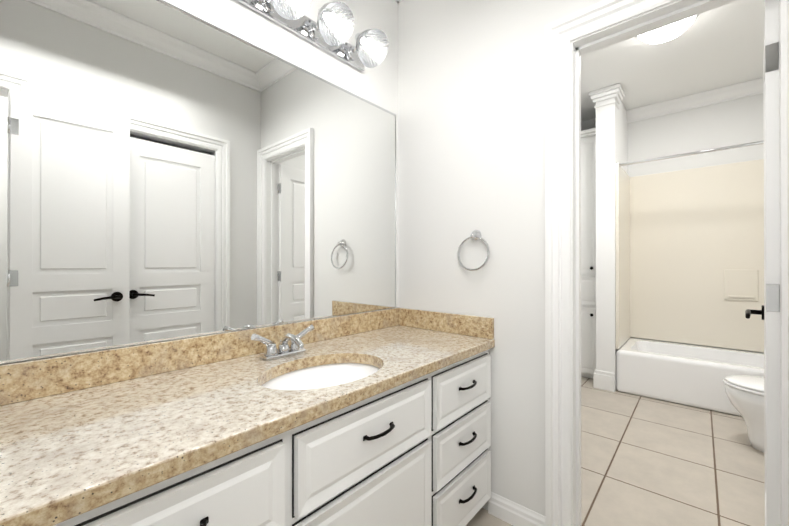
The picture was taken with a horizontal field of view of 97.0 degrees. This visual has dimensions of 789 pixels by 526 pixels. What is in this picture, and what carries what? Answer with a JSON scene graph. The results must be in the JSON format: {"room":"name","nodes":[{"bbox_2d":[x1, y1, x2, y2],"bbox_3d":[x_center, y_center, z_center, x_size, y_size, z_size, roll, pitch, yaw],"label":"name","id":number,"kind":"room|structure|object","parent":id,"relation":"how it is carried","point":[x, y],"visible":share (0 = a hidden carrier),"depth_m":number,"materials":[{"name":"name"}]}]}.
{"room":"bathroom","nodes":[
{"label":"bathroom","id":0,"kind":"room"},
{"bbox_2d":[0,0,397,364],"bbox_3d":[-0.979,-0.226,0.980,0.120,2.800,2.900,0,0,41],"label":"wall","id":1,"kind":"structure","parent":0,"point":[377,85],"depth_m":1.68,"materials":[{"name":"white paint"}]},
{"bbox_2d":[0,0,395,363],"bbox_3d":[-0.892,-0.302,0.978,0.010,1.108,2.731,0,0,41],"label":"mirror","id":2,"kind":"object","parent":1,"relation":"attached to","point":[168,171],"visible":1,"depth_m":1.15,"materials":[{"name":"clear glass"}]},
{"bbox_2d":[236,0,387,71],"bbox_3d":[-0.431,-1.029,1.339,0.230,0.174,1.060,0,0,41],"label":"sconce","id":3,"kind":"object","parent":1,"relation":"attached to","point":[291,18],"visible":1,"depth_m":1.53,"materials":[{"name":"silver metal"}]},
{"bbox_2d":[0,307,399,406],"bbox_3d":[-0.885,0.304,0.976,0.018,0.099,2.774,0,0,41],"label":"backsplash","id":4,"kind":"structure","parent":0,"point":[37,378],"depth_m":1.08,"materials":[{"name":"beige stone"}]},
{"bbox_2d":[398,0,601,515],"bbox_3d":[0.881,-0.225,1.358,2.420,2.800,0.120,0,0,41],"label":"wall","id":5,"kind":"structure","parent":0,"point":[471,116],"depth_m":1.66,"materials":[{"name":"white paint"}]},
{"bbox_2d":[400,308,493,338],"bbox_3d":[0.245,0.306,1.817,0.573,0.099,0.019,0,0,41],"label":"backsplash","id":6,"kind":"structure","parent":5,"relation":"attached to","point":[482,326],"depth_m":1.77,"materials":[{"name":"beige stone"}]},
{"bbox_2d":[457,230,489,270],"bbox_3d":[0.383,-0.061,1.681,0.171,0.200,0.048,0,0,41],"label":"towel ring","id":7,"kind":"object","parent":5,"relation":"attached to","point":[475,235],"visible":0.98,"depth_m":1.68,"materials":[{"name":"silver metal"}]},
{"bbox_2d":[488,492,544,525],"bbox_3d":[0.548,1.127,1.557,0.271,0.098,0.013,0,0,41],"label":"baseboard","id":8,"kind":"structure","parent":5,"relation":"attached to","point":[508,511],"depth_m":1.55,"materials":[{"name":"white paint"}]},
{"bbox_2d":[545,0,788,525],"bbox_3d":[0.984,0.091,1.267,0.784,2.168,0.186,0,0,41],"label":"door frame","id":9,"kind":"structure","parent":5,"relation":"attached to","point":[571,39],"depth_m":1.42,"materials":[{"name":"white paint"}]},
{"bbox_2d":[745,0,779,525],"bbox_3d":[1.447,0.141,1.316,0.158,2.045,0.594,0,0,41],"label":"door","id":10,"kind":"structure","parent":5,"relation":"in","point":[769,312],"depth_m":1.13,"materials":[{"name":"white paint"}]},
{"bbox_2d":[589,83,627,391],"bbox_3d":[2.196,-0.219,3.516,0.255,2.800,0.800,0,0,41],"label":"column","id":11,"kind":"structure","parent":0,"point":[611,134],"depth_m":3.25,"materials":[{"name":"white paint"}]},
{"bbox_2d":[466,376,764,525],"bbox_3d":[1.206,1.225,1.103,3.240,0.100,5.970,0,0,41],"label":"floor","id":12,"kind":"structure","parent":0,"point":[646,461],"depth_m":2.02,"materials":[{"name":"tile"}]},
{"bbox_2d":[36,343,494,525],"bbox_3d":[-0.660,0.783,0.778,0.616,0.782,2.774,0,0,41],"label":"bathroom vanity","id":13,"kind":"object","parent":12,"relation":"on","point":[377,418],"depth_m":0.99,"materials":[{"name":"wood"}]},
{"bbox_2d":[0,327,494,525],"bbox_3d":[-0.668,0.373,0.785,0.596,0.038,2.774,0,0,41],"label":"countertop","id":14,"kind":"structure","parent":13,"relation":"on","point":[59,454],"depth_m":0.80,"materials":[{"name":"beige stone"}]},
{"bbox_2d":[248,323,315,358],"bbox_3d":[-0.389,0.303,1.309,0.162,0.103,0.264,0,0,41],"label":"faucet","id":15,"kind":"object","parent":14,"relation":"on","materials":[{"name":"silver metal"}]},
{"bbox_2d":[256,355,387,398],"bbox_3d":[-0.231,0.468,1.171,0.364,0.174,0.492,0,0,41],"label":"sink","id":16,"kind":"object","parent":14,"relation":"in","point":[297,381],"depth_m":1.33,"materials":[{"name":"white ceramic"}]},
{"bbox_2d":[581,128,595,377],"bbox_3d":[2.051,-0.083,3.795,0.426,2.530,0.567,0,0,41],"label":"linen cabinet","id":17,"kind":"object","parent":12,"relation":"on","point":[588,252],"visible":0.31,"depth_m":3.54,"materials":[{"name":"white paint"}]},
{"bbox_2d":[616,338,763,416],"bbox_3d":[2.805,0.987,2.994,1.439,0.385,0.722,0,0,41],"label":"bathtub","id":18,"kind":"object","parent":12,"relation":"on","point":[690,375],"visible":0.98,"depth_m":2.98,"materials":[{"name":"white ceramic"}]},
{"bbox_2d":[723,375,763,452],"bbox_3d":[2.486,0.790,2.103,0.739,0.775,0.450,0,0,41],"label":"toilet","id":19,"kind":"object","parent":12,"relation":"on","point":[745,394],"visible":0.62,"depth_m":2.19,"materials":[{"name":"white ceramic"}]},
{"bbox_2d":[581,0,764,120],"bbox_3d":[1.206,-1.675,1.111,3.240,0.100,5.970,0,0,41],"label":"ceiling","id":20,"kind":"structure","parent":0,"point":[719,47],"depth_m":2.81,"materials":[{"name":"white paint"}]},
{"bbox_2d":[636,14,698,43],"bbox_3d":[1.809,-1.562,2.330,0.356,0.119,0.356,0,0,41],"label":"dome ceiling light","id":21,"kind":"object","parent":20,"relation":"attached to","point":[667,32],"visible":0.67,"depth_m":2.30,"materials":[{"name":"white glass"}]},
{"bbox_2d":[628,93,763,353],"bbox_3d":[2.881,-0.219,3.528,2.270,2.800,0.120,0,0,41],"label":"wall","id":22,"kind":"structure","parent":0,"point":[730,123],"depth_m":3.38,"materials":[{"name":"white paint"}]},
{"bbox_2d":[581,77,762,130],"bbox_3d":[2.819,-1.564,3.446,1.830,0.108,0.088,0,0,41],"label":"crown molding","id":23,"kind":"structure","parent":22,"relation":"attached to","point":[729,93],"depth_m":3.38,"materials":[{"name":"white paint"}]},
{"bbox_2d":[615,159,763,352],"bbox_3d":[2.818,-0.064,3.012,1.443,1.712,0.737,0,0,41],"label":"shower surround","id":24,"kind":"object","parent":22,"relation":"attached to","point":[689,256],"depth_m":3.36,"materials":[{"name":"beige plastic"}]},
{"bbox_3d":[2.718,-0.224,1.710,0.120,2.800,2.830,0,0,41],"label":"wall","id":25,"kind":"structure","parent":0,"visible":0},
{"bbox_2d":[616,140,763,165],"bbox_3d":[2.613,-0.911,2.780,1.443,0.060,0.060,0,0,41],"label":"rail","id":26,"kind":"object","parent":25,"relation":"attached to","point":[697,152],"visible":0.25,"depth_m":2.88,"materials":[{"name":"silver metal"}]}
]}

